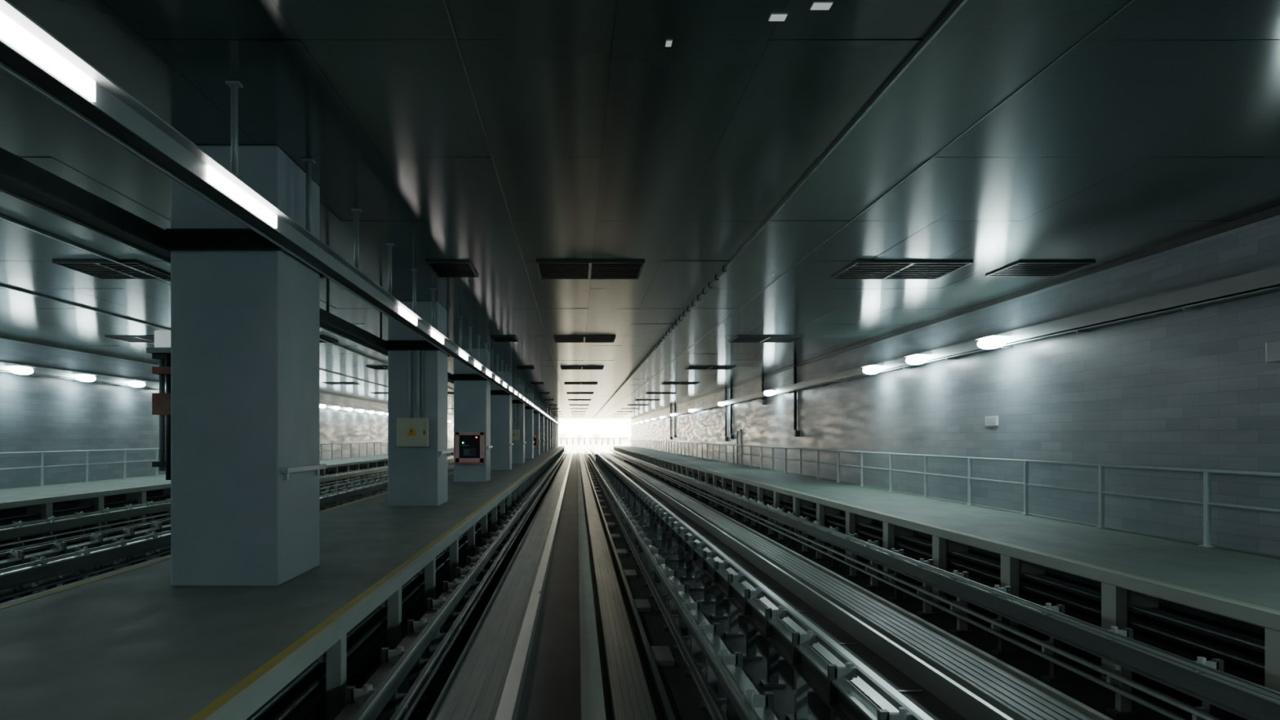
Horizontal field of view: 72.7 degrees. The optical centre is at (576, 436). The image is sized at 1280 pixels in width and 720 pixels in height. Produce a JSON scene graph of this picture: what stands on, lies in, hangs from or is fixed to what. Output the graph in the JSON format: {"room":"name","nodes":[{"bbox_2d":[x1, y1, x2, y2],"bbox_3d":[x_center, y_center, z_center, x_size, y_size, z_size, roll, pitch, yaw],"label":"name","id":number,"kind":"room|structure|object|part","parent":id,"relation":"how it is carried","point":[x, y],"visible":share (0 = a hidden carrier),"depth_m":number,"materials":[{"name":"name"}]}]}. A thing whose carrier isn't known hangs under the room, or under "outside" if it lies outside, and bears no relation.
{"room":"railway station","nodes":[
{"label":"railway station","id":0,"kind":"room"},
{"bbox_2d":[0,337,453,488],"bbox_3d":[-18.750,-0.250,73.000,0.300,6.700,174.000,0,0,0],"label":"wall","id":1,"kind":"structure","parent":0,"point":[37,413],"depth_m":33.02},
{"bbox_2d":[0,361,453,422],"bbox_3d":[-18.460,-2.215,73.000,0.280,0.330,174.000,0,0,0],"label":"cable tray","id":2,"kind":"object","parent":1,"relation":"attached to","point":[40,371],"visible":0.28,"depth_m":32.97,"materials":[{"name":"paint"}]},
{"bbox_2d":[6,364,35,374],"bbox_3d":[-18.073,-2.175,28.200,0.485,0.310,0.920,0,0,0],"label":"lamp","id":3,"kind":"object","parent":2,"relation":"attached to","point":[16,369],"visible":1,"depth_m":27.95,"materials":[{"name":"white plastic"}]},
{"bbox_2d":[8,366,33,374],"bbox_3d":[-18.060,-2.160,28.200,0.460,0.280,0.920,0,0,0],"label":"diffuser","id":4,"kind":"object","parent":3,"relation":"attached to","point":[16,370],"depth_m":27.97,"materials":[{"name":"white plastic"}]},
{"bbox_2d":[74,373,96,382],"bbox_3d":[-18.073,-2.175,31.900,0.485,0.310,0.920,0,0,0],"label":"lamp","id":5,"kind":"object","parent":2,"relation":"attached to","point":[84,377],"visible":1,"depth_m":31.65,"materials":[{"name":"white"}]},
{"bbox_2d":[126,379,146,387],"bbox_3d":[-18.073,-2.175,35.600,0.485,0.310,0.920,0,0,0],"label":"lamp","id":6,"kind":"object","parent":2,"relation":"attached to","point":[133,383],"visible":1,"depth_m":35.34,"materials":[{"name":"white"}]},
{"bbox_2d":[128,381,145,387],"bbox_3d":[-18.060,-2.160,35.600,0.460,0.280,0.920,0,0,0],"label":"diffuser","id":7,"kind":"object","parent":6,"relation":"attached to","point":[133,384],"depth_m":35.34,"materials":[{"name":"white"}]},
{"bbox_2d":[320,404,325,408],"bbox_3d":[-18.073,-2.175,61.500,0.485,0.310,0.920,0,0,0],"label":"lamp","id":8,"kind":"object","parent":2,"relation":"attached to","point":[322,406],"visible":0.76,"depth_m":61.20,"materials":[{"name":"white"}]},
{"bbox_2d":[332,405,340,409],"bbox_3d":[-18.073,-2.175,65.200,0.485,0.310,0.920,0,0,0],"label":"lamp","id":9,"kind":"object","parent":2,"relation":"attached to","point":[335,407],"visible":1,"depth_m":64.83,"materials":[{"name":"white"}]},
{"bbox_2d":[345,407,352,411],"bbox_3d":[-18.073,-2.175,68.900,0.485,0.310,0.920,0,0,0],"label":"lamp","id":10,"kind":"object","parent":2,"relation":"attached to","point":[348,409],"visible":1,"depth_m":68.52,"materials":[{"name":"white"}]},
{"bbox_2d":[356,408,364,412],"bbox_3d":[-18.073,-2.175,72.600,0.485,0.310,0.920,0,0,0],"label":"lamp","id":11,"kind":"object","parent":2,"relation":"attached to","point":[359,410],"visible":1,"depth_m":72.24,"materials":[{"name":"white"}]},
{"bbox_2d":[0,333,453,415],"bbox_3d":[-18.575,-3.240,73.000,0.050,0.120,174.000,0,0,0],"label":"trim","id":12,"kind":"structure","parent":1,"relation":"attached to","point":[2,336],"depth_m":32.99,"materials":[{"name":"paint"}]},
{"bbox_2d":[369,392,387,394],"bbox_3d":[-14.500,-3.283,65.500,1.880,0.045,1.680,0,0,0],"label":"ceiling vent","id":13,"kind":"object","parent":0,"point":[370,393],"depth_m":64.91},
{"bbox_2d":[566,392,593,394],"bbox_3d":[0.260,-3.283,65.500,2.040,0.045,1.680,0,0,0],"label":"ceiling vent","id":14,"kind":"object","parent":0,"point":[566,393],"depth_m":65.47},
{"bbox_2d":[0,453,1247,719],"bbox_3d":[-4.265,3.250,73.000,29.270,0.300,174.000,0,0,0],"label":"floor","id":15,"kind":"structure","parent":0,"point":[551,691],"depth_m":13.03,"materials":[{"name":"concrete"}]},
{"bbox_2d":[0,448,453,549],"bbox_3d":[-16.635,2.397,73.000,3.930,1.406,174.000,0,0,0],"label":"walkway","id":16,"kind":"object","parent":15,"relation":"on","point":[28,504],"visible":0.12,"depth_m":27.95,"materials":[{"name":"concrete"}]},
{"bbox_2d":[0,440,453,486],"bbox_3d":[-18.250,1.101,73.000,0.160,1.198,174.000,0,0,0],"label":"handrail","id":17,"kind":"object","parent":16,"relation":"on","point":[124,462],"visible":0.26,"depth_m":33.88,"materials":[{"name":"metal"}]},
{"bbox_2d":[0,464,453,600],"bbox_3d":[-9.512,2.610,73.000,0.355,0.980,174.000,0,0,0],"label":"rail","id":18,"kind":"object","parent":15,"relation":"on","point":[42,568],"visible":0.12,"depth_m":17.11,"materials":[{"name":"metal"}]},
{"bbox_2d":[0,455,453,552],"bbox_3d":[-14.063,2.610,73.000,0.355,0.980,174.000,0,0,0],"label":"rail","id":19,"kind":"object","parent":15,"relation":"on","point":[20,529],"visible":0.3,"depth_m":25.35,"materials":[{"name":"metal"}]},
{"bbox_2d":[0,461,453,601],"bbox_3d":[-10.488,2.610,73.000,0.355,0.980,174.000,0,0,0],"label":"rail","id":20,"kind":"object","parent":15,"relation":"on","point":[20,559],"visible":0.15,"depth_m":18.86,"materials":[{"name":"metal"}]},
{"bbox_2d":[0,463,453,595],"bbox_3d":[-9.980,2.955,73.000,7.040,0.290,174.000,0,0,0],"label":"track","id":21,"kind":"object","parent":15,"relation":"on","point":[110,563],"visible":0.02,"depth_m":20.29,"materials":[{"name":"grey metal"}]},
{"bbox_2d":[0,445,564,719],"bbox_3d":[-4.000,2.397,73.000,3.700,1.406,174.000,0,0,0],"label":"walkway","id":22,"kind":"object","parent":15,"relation":"on","point":[126,643],"visible":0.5,"depth_m":8.20,"materials":[{"name":"concrete"}]},
{"bbox_2d":[165,145,324,586],"bbox_3d":[-3.975,-0.800,10.610,1.290,5.000,1.740,0,0,0],"label":"column","id":23,"kind":"structure","parent":22,"relation":"on","point":[245,325],"depth_m":9.80,"materials":[{"name":"grey paint"}]},
{"bbox_2d":[146,330,170,479],"bbox_3d":[-4.760,-0.360,10.060,0.320,1.720,0.320,0,0,0],"label":"signal","id":24,"kind":"object","parent":23,"relation":"attached to","point":[161,401],"visible":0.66,"depth_m":9.99,"materials":[{"name":"paint"}]},
{"bbox_3d":[-3.975,-2.220,10.610,1.290,0.240,1.740,0,0,0],"label":"tray bracket","id":25,"kind":"part","parent":23,"relation":"part of","materials":[{"name":"metal"}]},
{"bbox_2d":[280,463,326,479],"bbox_3d":[-3.340,0.430,10.660,0.080,0.140,1.520,0,0,0],"label":"rub rail","id":26,"kind":"object","parent":23,"relation":"attached to","point":[286,471],"visible":1,"depth_m":10.45,"materials":[{"name":"grey metal"}]},
{"bbox_2d":[386,301,449,506],"bbox_3d":[-3.975,-0.800,21.910,1.290,5.000,1.740,0,0,0],"label":"column","id":27,"kind":"structure","parent":22,"relation":"on","point":[417,476],"depth_m":21.10,"materials":[{"name":"grey concrete"}]},
{"bbox_2d":[396,350,428,446],"bbox_3d":[-3.970,-0.930,20.965,0.740,2.340,0.270,0,0,0],"label":"electrical box","id":28,"kind":"object","parent":27,"relation":"attached to","point":[411,432],"visible":1,"depth_m":20.84,"materials":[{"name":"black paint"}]},
{"bbox_3d":[-3.975,-2.220,21.910,1.290,0.240,1.740,0,0,0],"label":"tray bracket","id":29,"kind":"part","parent":27,"relation":"part of","materials":[{"name":"metal"}]},
{"bbox_2d":[438,450,450,457],"bbox_3d":[-3.340,0.430,21.960,0.080,0.140,1.520,0,0,0],"label":"rub rail","id":30,"kind":"object","parent":27,"relation":"attached to","point":[442,451],"visible":1,"depth_m":21.74,"materials":[{"name":"metal"}]},
{"bbox_2d":[453,348,491,482],"bbox_3d":[-3.975,-0.800,33.210,1.290,5.000,1.740,0,0,0],"label":"column","id":31,"kind":"structure","parent":22,"relation":"on","point":[472,398],"depth_m":32.40,"materials":[{"name":"grey concrete"}]},
{"bbox_2d":[455,431,484,464],"bbox_3d":[-3.975,0.425,32.280,1.050,1.190,0.240,0,0,0],"label":"control panel","id":32,"kind":"object","parent":31,"relation":"attached to","point":[469,446],"visible":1,"depth_m":32.17,"materials":[{"name":"metal"}]},
{"bbox_3d":[-3.975,-2.220,33.210,1.290,0.240,1.740,0,0,0],"label":"tray bracket","id":33,"kind":"part","parent":31,"relation":"part of","materials":[{"name":"metal"}]},
{"bbox_2d":[490,371,513,470],"bbox_3d":[-3.975,-0.800,44.510,1.290,5.000,1.740,0,0,0],"label":"column","id":34,"kind":"structure","parent":22,"relation":"on","point":[500,405],"depth_m":43.70,"materials":[{"name":"grey concrete"}]},
{"bbox_3d":[-3.975,-2.220,44.510,1.290,0.240,1.740,0,0,0],"label":"tray bracket","id":35,"kind":"part","parent":34,"relation":"part of","materials":[{"name":"metal"}]},
{"bbox_2d":[511,384,525,463],"bbox_3d":[-3.975,-0.800,55.810,1.290,5.000,1.740,0,0,0],"label":"pillar","id":36,"kind":"structure","parent":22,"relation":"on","point":[517,448],"depth_m":55.00,"materials":[{"name":"grey concrete"}]},
{"bbox_2d":[511,403,519,440],"bbox_3d":[-3.970,-0.930,54.865,0.740,2.340,0.270,0,0,0],"label":"electrical box","id":37,"kind":"object","parent":36,"relation":"attached to","point":[515,433],"visible":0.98,"depth_m":54.76,"materials":[{"name":"black paint"}]},
{"bbox_3d":[-3.975,-2.220,55.810,1.290,0.240,1.740,0,0,0],"label":"tray bracket","id":38,"kind":"part","parent":36,"relation":"part of","materials":[{"name":"metal"}]},
{"bbox_2d":[524,393,533,458],"bbox_3d":[-3.990,-0.800,67.110,1.220,5.000,1.620,0,0,0],"label":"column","id":39,"kind":"structure","parent":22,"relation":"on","point":[529,413],"depth_m":66.31,"materials":[{"name":"grey concrete"}]},
{"bbox_2d":[533,400,539,455],"bbox_3d":[-3.990,-0.800,78.410,1.220,5.000,1.620,0,0,0],"label":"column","id":40,"kind":"structure","parent":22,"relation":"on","point":[536,415],"depth_m":77.60,"materials":[{"name":"grey concrete"}]},
{"bbox_2d":[533,435,537,448],"bbox_3d":[-3.975,0.425,77.480,1.050,1.190,0.240,0,0,0],"label":"control panel","id":41,"kind":"object","parent":40,"relation":"attached to","point":[535,437],"visible":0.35,"depth_m":77.37,"materials":[{"name":"metal"}]},
{"bbox_2d":[539,404,544,453],"bbox_3d":[-3.990,-0.800,89.710,1.220,5.000,1.620,0,0,0],"label":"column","id":42,"kind":"structure","parent":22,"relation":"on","point":[542,418],"depth_m":88.90,"materials":[{"name":"concrete"}]},
{"bbox_2d":[539,416,541,439],"bbox_3d":[-3.970,-0.930,88.765,0.740,2.340,0.270,0,0,0],"label":"electrical box","id":43,"kind":"object","parent":42,"relation":"attached to","point":[540,416],"visible":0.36,"depth_m":88.86,"materials":[{"name":"black paint"}]},
{"bbox_2d":[544,408,547,451],"bbox_3d":[-3.990,-0.800,101.010,1.220,5.000,1.620,0,0,0],"label":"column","id":44,"kind":"structure","parent":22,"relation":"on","point":[545,420],"depth_m":100.20,"materials":[{"name":"concrete"}]},
{"bbox_2d":[547,411,551,449],"bbox_3d":[-3.990,-0.800,112.310,1.220,5.000,1.620,0,0,0],"label":"shaft","id":45,"kind":"object","parent":22,"relation":"on","point":[548,412],"visible":0.38,"depth_m":111.50,"materials":[{"name":"concrete"}]},
{"bbox_2d":[551,413,553,448],"bbox_3d":[-3.990,-0.800,123.610,1.220,5.000,1.620,0,0,0],"label":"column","id":46,"kind":"structure","parent":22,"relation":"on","point":[552,414],"depth_m":122.79,"materials":[{"name":"concrete"}]},
{"bbox_2d":[553,415,555,447],"bbox_3d":[-3.990,-0.800,134.910,1.220,5.000,1.620,0,0,0],"label":"shaft","id":47,"kind":"object","parent":22,"relation":"on","point":[553,415],"visible":0.24,"depth_m":134.11,"materials":[{"name":"concrete"}]},
{"bbox_2d":[555,417,556,446],"bbox_3d":[-3.990,-0.800,146.210,1.220,5.000,1.620,0,0,0],"label":"shaft","id":48,"kind":"object","parent":22,"relation":"on","point":[555,417],"visible":0.17,"depth_m":145.40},
{"bbox_2d":[556,418,558,445],"bbox_3d":[-3.990,-0.800,157.510,1.220,5.000,1.620,0,0,0],"label":"shaft","id":49,"kind":"object","parent":22,"relation":"on","point":[557,419],"visible":0.24,"depth_m":156.71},
{"bbox_2d":[333,448,567,719],"bbox_3d":[-1.842,2.610,73.000,0.355,0.980,174.000,0,0,0],"label":"rail","id":50,"kind":"object","parent":15,"relation":"on","point":[380,692],"visible":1,"depth_m":11.12,"materials":[{"name":"metal"}]},
{"bbox_2d":[583,448,777,719],"bbox_3d":[1.512,2.610,73.000,0.355,0.980,174.000,0,0,0],"label":"rail","id":51,"kind":"object","parent":15,"relation":"on","point":[743,701],"visible":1,"depth_m":10.95,"materials":[{"name":"metal"}]},
{"bbox_2d":[590,448,924,719],"bbox_3d":[2.487,2.610,73.000,0.355,0.980,174.000,0,0,0],"label":"rail","id":52,"kind":"object","parent":15,"relation":"on","point":[812,673],"visible":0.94,"depth_m":10.87,"materials":[{"name":"metal"}]},
{"bbox_2d":[426,452,1113,719],"bbox_3d":[1.980,2.955,73.000,7.040,0.290,174.000,0,0,0],"label":"track","id":53,"kind":"object","parent":15,"relation":"on","point":[486,681],"visible":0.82,"depth_m":12.59,"materials":[{"name":"grey metal"}]},
{"bbox_2d":[608,448,1279,719],"bbox_3d":[6.063,2.610,73.000,0.355,0.980,174.000,0,0,0],"label":"rail","id":54,"kind":"object","parent":15,"relation":"on","point":[1207,682],"visible":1,"depth_m":11.32,"materials":[{"name":"metal"}]},
{"bbox_2d":[613,445,1279,692],"bbox_3d":[8.370,2.397,73.000,3.400,1.406,174.000,0,0,0],"label":"walkway","id":55,"kind":"object","parent":15,"relation":"on","point":[1182,597],"visible":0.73,"depth_m":13.50,"materials":[{"name":"concrete"}]},
{"bbox_2d":[629,439,1279,546],"bbox_3d":[9.750,1.101,73.000,0.160,1.198,174.000,0,0,0],"label":"handrail","id":56,"kind":"object","parent":55,"relation":"on","point":[1206,502],"visible":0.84,"depth_m":18.77,"materials":[{"name":"metal"}]},
{"bbox_2d":[0,0,1279,418],"bbox_3d":[-4.265,-3.288,73.000,28.667,0.097,174.000,0,0,0],"label":"ceiling","id":57,"kind":"structure","parent":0,"point":[748,160],"depth_m":10.10,"materials":[{"name":"metal"}]},
{"bbox_2d":[52,260,170,279],"bbox_3d":[-9.050,-3.283,17.100,1.580,0.045,1.680,0,0,0],"label":"ceiling vent","id":58,"kind":"object","parent":57,"relation":"attached to","point":[102,269],"depth_m":16.95,"materials":[{"name":"black metal"}]},
{"bbox_2d":[104,335,154,342],"bbox_3d":[-14.500,-3.283,29.200,1.880,0.045,1.680,0,0,0],"label":"ceiling vent","id":59,"kind":"object","parent":57,"relation":"attached to","point":[132,339],"depth_m":28.85,"materials":[{"name":"grey metal"}]},
{"bbox_2d":[320,335,337,342],"bbox_3d":[-9.050,-3.283,29.200,1.580,0.045,1.680,0,0,0],"label":"ceiling vent","id":60,"kind":"object","parent":57,"relation":"attached to","point":[322,337],"depth_m":29.30,"materials":[{"name":"metal"}]},
{"bbox_2d":[322,382,359,384],"bbox_3d":[-14.500,-3.283,53.400,1.880,0.045,1.680,0,0,0],"label":"ceiling vent","id":61,"kind":"object","parent":57,"relation":"attached to","point":[328,383],"depth_m":53.05,"materials":[{"name":"metal"}]},
{"bbox_2d":[365,365,387,369],"bbox_3d":[-9.050,-3.283,41.300,1.580,0.045,1.680,0,0,0],"label":"ceiling vent","id":62,"kind":"object","parent":57,"relation":"attached to","point":[375,367],"depth_m":41.11,"materials":[{"name":"metal"}]},
{"bbox_2d":[425,260,478,277],"bbox_3d":[-2.425,-3.283,17.000,0.830,0.045,1.480,0,0,0],"label":"ceiling vent","id":63,"kind":"object","parent":57,"relation":"attached to","point":[450,268],"depth_m":16.89,"materials":[{"name":"black metal"}]},
{"bbox_2d":[489,335,518,342],"bbox_3d":[-2.425,-3.283,29.100,0.830,0.045,1.480,0,0,0],"label":"ceiling vent","id":64,"kind":"object","parent":57,"relation":"attached to","point":[495,338],"depth_m":28.87,"materials":[{"name":"metal"}]},
{"bbox_2d":[515,365,535,368],"bbox_3d":[-2.425,-3.283,41.200,0.830,0.045,1.480,0,0,0],"label":"ceiling vent","id":65,"kind":"object","parent":57,"relation":"attached to","point":[517,366],"depth_m":40.85,"materials":[{"name":"metal"}]},
{"bbox_2d":[529,382,544,384],"bbox_3d":[-2.425,-3.283,53.300,0.830,0.045,1.480,0,0,0],"label":"ceiling vent","id":66,"kind":"object","parent":57,"relation":"attached to","point":[531,383],"depth_m":52.99,"materials":[{"name":"metal"}]},
{"bbox_2d":[568,404,589,405],"bbox_3d":[0.260,-3.283,89.700,2.040,0.045,1.680,0,0,0],"label":"ceiling vent","id":67,"kind":"object","parent":57,"relation":"attached to","point":[569,404],"depth_m":89.48,"materials":[{"name":"metal"}]},
{"bbox_2d":[568,399,591,400],"bbox_3d":[0.260,-3.283,77.600,2.040,0.045,1.680,0,0,0],"label":"ceiling vent","id":68,"kind":"object","parent":57,"relation":"attached to","point":[568,399],"depth_m":77.34,"materials":[{"name":"metal"}]},
{"bbox_2d":[564,382,597,384],"bbox_3d":[0.260,-3.283,53.400,2.040,0.045,1.680,0,0,0],"label":"ceiling vent","id":69,"kind":"object","parent":57,"relation":"attached to","point":[565,383],"depth_m":53.05,"materials":[{"name":"metal"}]},
{"bbox_2d":[560,365,604,369],"bbox_3d":[0.260,-3.283,41.300,2.040,0.045,1.680,0,0,0],"label":"ceiling vent","id":70,"kind":"object","parent":57,"relation":"attached to","point":[562,367],"depth_m":41.17,"materials":[{"name":"metal"}]},
{"bbox_2d":[553,335,615,342],"bbox_3d":[0.260,-3.283,29.200,2.040,0.045,1.680,0,0,0],"label":"ceiling vent","id":71,"kind":"object","parent":57,"relation":"attached to","point":[557,339],"depth_m":29.07,"materials":[{"name":"black metal"}]},
{"bbox_2d":[536,260,644,279],"bbox_3d":[0.260,-3.283,17.100,2.040,0.045,1.680,0,0,0],"label":"ceiling vent","id":72,"kind":"object","parent":57,"relation":"attached to","point":[547,269],"depth_m":16.98,"materials":[{"name":"black metal"}]},
{"bbox_2d":[626,404,648,405],"bbox_3d":[6.350,-3.283,89.700,2.180,0.045,1.680,0,0,0],"label":"ceiling vent","id":73,"kind":"object","parent":57,"relation":"attached to","point":[630,404],"depth_m":90.10,"materials":[{"name":"metal"}]},
{"bbox_2d":[635,399,660,400],"bbox_3d":[6.350,-3.283,77.600,2.180,0.045,1.680,0,0,0],"label":"ceiling vent","id":74,"kind":"object","parent":57,"relation":"attached to","point":[636,399],"depth_m":77.34,"materials":[{"name":"metal"}]},
{"bbox_2d":[664,39,672,46],"bbox_3d":[0.770,-3.292,7.250,0.055,0.016,0.110,0,0,0],"label":"marker light","id":75,"kind":"object","parent":57,"relation":"attached to","point":[668,42],"depth_m":7.23,"materials":[{"name":"plastic"}]},
{"bbox_2d":[660,382,699,384],"bbox_3d":[6.350,-3.283,53.400,2.180,0.045,1.680,0,0,0],"label":"ceiling vent","id":76,"kind":"object","parent":57,"relation":"attached to","point":[664,383],"depth_m":53.05,"materials":[{"name":"metal"}]},
{"bbox_2d":[684,365,736,369],"bbox_3d":[6.350,-3.283,41.300,2.180,0.045,1.680,0,0,0],"label":"ceiling vent","id":77,"kind":"object","parent":57,"relation":"attached to","point":[691,367],"depth_m":41.17,"materials":[{"name":"black metal"}]},
{"bbox_2d":[728,335,804,342],"bbox_3d":[6.350,-3.283,29.200,2.180,0.045,1.680,0,0,0],"label":"ceiling vent","id":78,"kind":"object","parent":57,"relation":"attached to","point":[739,339],"depth_m":29.07,"materials":[{"name":"black metal"}]},
{"bbox_2d":[768,12,787,21],"bbox_3d":[1.580,-3.292,6.800,0.130,0.016,0.110,0,0,0],"label":"marker light","id":79,"kind":"object","parent":57,"relation":"attached to","point":[782,16],"depth_m":6.78,"materials":[{"name":"plastic"}]},
{"bbox_2d":[809,0,833,9],"bbox_3d":[1.870,-3.292,6.620,0.150,0.016,0.110,0,0,0],"label":"marker light","id":80,"kind":"object","parent":57,"relation":"attached to","point":[816,5],"depth_m":6.60,"materials":[{"name":"white plastic"}]},
{"bbox_2d":[831,260,973,279],"bbox_3d":[6.350,-3.283,17.100,2.180,0.045,1.680,0,0,0],"label":"ceiling vent","id":81,"kind":"object","parent":57,"relation":"attached to","point":[860,269],"depth_m":16.98,"materials":[{"name":"black metal"}]},
{"bbox_2d":[985,260,1095,276],"bbox_3d":[9.025,-3.283,16.950,1.430,0.045,1.380,0,0,0],"label":"ceiling vent","id":82,"kind":"object","parent":57,"relation":"attached to","point":[1019,268],"depth_m":16.85,"materials":[{"name":"black metal"}]},
{"bbox_2d":[645,392,675,394],"bbox_3d":[6.350,-3.283,65.500,2.180,0.045,1.680,0,0,0],"label":"ceiling vent","id":83,"kind":"object","parent":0,"point":[646,393],"depth_m":64.91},
{"bbox_2d":[670,405,671,439],"bbox_3d":[9.970,-1.500,91.800,0.200,3.600,0.600,0,0,0],"label":"conduit","id":84,"kind":"object","parent":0,"point":[670,406],"depth_m":91.95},
{"bbox_2d":[629,266,1279,425],"bbox_3d":[9.930,-2.215,73.000,0.280,0.330,174.000,0,0,0],"label":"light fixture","id":85,"kind":"structure","parent":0,"point":[1268,280],"depth_m":16.31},
{"bbox_2d":[717,400,725,405],"bbox_3d":[9.543,-2.175,57.000,0.485,0.310,0.920,0,0,0],"label":"lamp","id":86,"kind":"object","parent":85,"relation":"attached to","point":[720,403],"visible":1,"depth_m":56.71,"materials":[{"name":"white"}]},
{"bbox_2d":[764,389,774,395],"bbox_3d":[9.543,-2.175,42.900,0.485,0.310,0.920,0,0,0],"label":"lamp","id":87,"kind":"object","parent":85,"relation":"attached to","point":[767,393],"visible":1,"depth_m":42.59,"materials":[{"name":"white"}]},
{"bbox_2d":[861,364,883,373],"bbox_3d":[9.543,-2.175,28.000,0.485,0.310,0.920,0,0,0],"label":"lamp","id":88,"kind":"object","parent":85,"relation":"attached to","point":[875,368],"visible":1,"depth_m":27.68,"materials":[{"name":"white"}]},
{"bbox_2d":[862,365,880,373],"bbox_3d":[9.530,-2.160,28.000,0.460,0.280,0.920,0,0,0],"label":"diffuser","id":89,"kind":"object","parent":88,"relation":"attached to","point":[868,369],"depth_m":27.70,"materials":[{"name":"white"}]},
{"bbox_2d":[904,353,931,364],"bbox_3d":[9.543,-2.175,24.300,0.485,0.310,0.920,0,0,0],"label":"lamp","id":90,"kind":"object","parent":85,"relation":"attached to","point":[916,358],"visible":1,"depth_m":24.00,"materials":[{"name":"white plastic"}]},
{"bbox_2d":[906,355,927,364],"bbox_3d":[9.530,-2.160,24.300,0.460,0.280,0.920,0,0,0],"label":"diffuser","id":91,"kind":"object","parent":90,"relation":"attached to","point":[911,359],"depth_m":24.02,"materials":[{"name":"white plastic"}]},
{"bbox_2d":[974,334,1011,349],"bbox_3d":[9.543,-2.175,19.900,0.485,0.310,0.920,0,0,0],"label":"lamp","id":92,"kind":"object","parent":85,"relation":"attached to","point":[993,341],"visible":1,"depth_m":19.61,"materials":[{"name":"white plastic"}]},
{"bbox_2d":[631,214,1279,555],"bbox_3d":[10.220,-0.250,73.000,0.300,6.700,174.000,0,0,0],"label":"wall","id":93,"kind":"structure","parent":0,"point":[1183,388],"depth_m":17.44,"materials":[{"name":"grey concrete"}]},
{"bbox_2d":[674,404,676,437],"bbox_3d":[9.970,-1.600,87.800,0.200,3.400,0.600,0,0,0],"label":"conduit","id":94,"kind":"object","parent":93,"relation":"attached to","point":[675,436],"depth_m":87.95,"materials":[{"name":"metal"}]},
{"bbox_2d":[724,386,728,440],"bbox_3d":[9.970,-1.500,57.800,0.200,3.600,0.600,0,0,0],"label":"conduit","id":95,"kind":"object","parent":93,"relation":"attached to","point":[726,390],"depth_m":57.95,"materials":[{"name":"metal"}]},
{"bbox_2d":[729,385,733,439],"bbox_3d":[9.970,-1.575,55.800,0.200,3.450,0.600,0,0,0],"label":"conduit","id":96,"kind":"object","parent":93,"relation":"attached to","point":[731,436],"depth_m":55.93,"materials":[{"name":"metal"}]},
{"bbox_2d":[737,431,739,464],"bbox_3d":[10.050,0.675,53.575,0.040,2.050,1.050,0,0,0],"label":"leaf","id":97,"kind":"object","parent":93,"relation":"attached to","point":[738,432],"visible":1,"depth_m":53.76,"materials":[{"name":"paint"}]},
{"bbox_2d":[736,429,741,464],"bbox_3d":[10.025,0.625,53.575,0.090,2.150,1.250,0,0,0],"label":"frame","id":98,"kind":"object","parent":93,"relation":"attached to","point":[740,430],"visible":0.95,"depth_m":53.01,"materials":[{"name":"metal"}]},
{"bbox_2d":[760,374,766,404],"bbox_3d":[9.970,-2.500,46.300,0.200,1.600,0.600,0,0,0],"label":"conduit","id":99,"kind":"object","parent":93,"relation":"attached to","point":[763,401],"depth_m":46.44,"materials":[{"name":"metal"}]},
{"bbox_2d":[792,364,799,436],"bbox_3d":[9.970,-1.650,39.400,0.200,3.300,0.600,0,0,0],"label":"conduit","id":100,"kind":"object","parent":93,"relation":"attached to","point":[797,433],"depth_m":39.54,"materials":[{"name":"black metal"}]},
{"bbox_2d":[631,204,1279,419],"bbox_3d":[10.045,-3.240,73.000,0.050,0.120,174.000,0,0,0],"label":"trim","id":101,"kind":"structure","parent":93,"relation":"attached to","point":[1273,211],"depth_m":17.29,"materials":[{"name":"paint"}]},
{"bbox_2d":[985,415,998,425],"bbox_3d":[10.053,-0.385,21.000,0.035,0.230,0.600,0,0,0],"label":"wall sign","id":102,"kind":"object","parent":93,"relation":"attached to","point":[989,420],"visible":1,"depth_m":20.94,"materials":[{"name":"plastic"}]},
{"bbox_2d":[1266,340,1279,362],"bbox_3d":[9.685,-1.330,11.518,0.770,0.660,0.365,0,0,0],"label":"wall sign","id":103,"kind":"object","parent":93,"relation":"attached to","point":[1273,348],"visible":1,"depth_m":11.57,"materials":[{"name":"white"}]},
{"bbox_3d":[-4.265,-3.480,73.000,28.670,0.240,174.000,0,0,0],"label":"ceiling","id":104,"kind":"structure","parent":0,"visible":0},
{"bbox_2d":[0,146,453,384],"bbox_3d":[-4.750,-2.685,73.000,0.260,1.210,174.000,0,0,0],"label":"duct","id":105,"kind":"object","parent":104,"relation":"hanging from","point":[20,179],"visible":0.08,"depth_m":8.43,"materials":[{"name":"metal"}]},
{"bbox_2d":[0,0,559,425],"bbox_3d":[-3.163,-2.710,70.750,0.325,1.180,178.500,0,0,0],"label":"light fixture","id":106,"kind":"object","parent":104,"relation":"hanging from","point":[30,54],"visible":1,"depth_m":7.08,"materials":[{"name":"paint"}]},
{"label":"outside","id":107,"kind":"structure","parent":0,"visible":0},
{"bbox_2d":[558,440,629,453],"bbox_3d":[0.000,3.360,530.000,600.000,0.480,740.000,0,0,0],"label":"ground","id":108,"kind":"structure","parent":107,"point":[605,446],"depth_m":313.03,"materials":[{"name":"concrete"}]},
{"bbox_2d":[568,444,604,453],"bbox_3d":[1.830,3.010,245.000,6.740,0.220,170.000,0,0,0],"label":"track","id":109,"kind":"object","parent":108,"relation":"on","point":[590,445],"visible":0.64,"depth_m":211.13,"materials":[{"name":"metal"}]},
{"bbox_2d":[558,437,627,444],"bbox_3d":[3.000,1.710,340.000,34.000,2.820,0.580,0,0,0],"label":"fence","id":110,"kind":"object","parent":108,"relation":"on","point":[560,438],"visible":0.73,"depth_m":339.79,"materials":[{"name":"metal"}]},
{"bbox_2d":[558,433,631,442],"bbox_3d":[6.237,0.443,505.000,132.252,5.355,10.000,0,0,0],"label":"buildings","id":111,"kind":"structure","parent":108,"relation":"on","point":[560,435],"depth_m":499.98}
]}

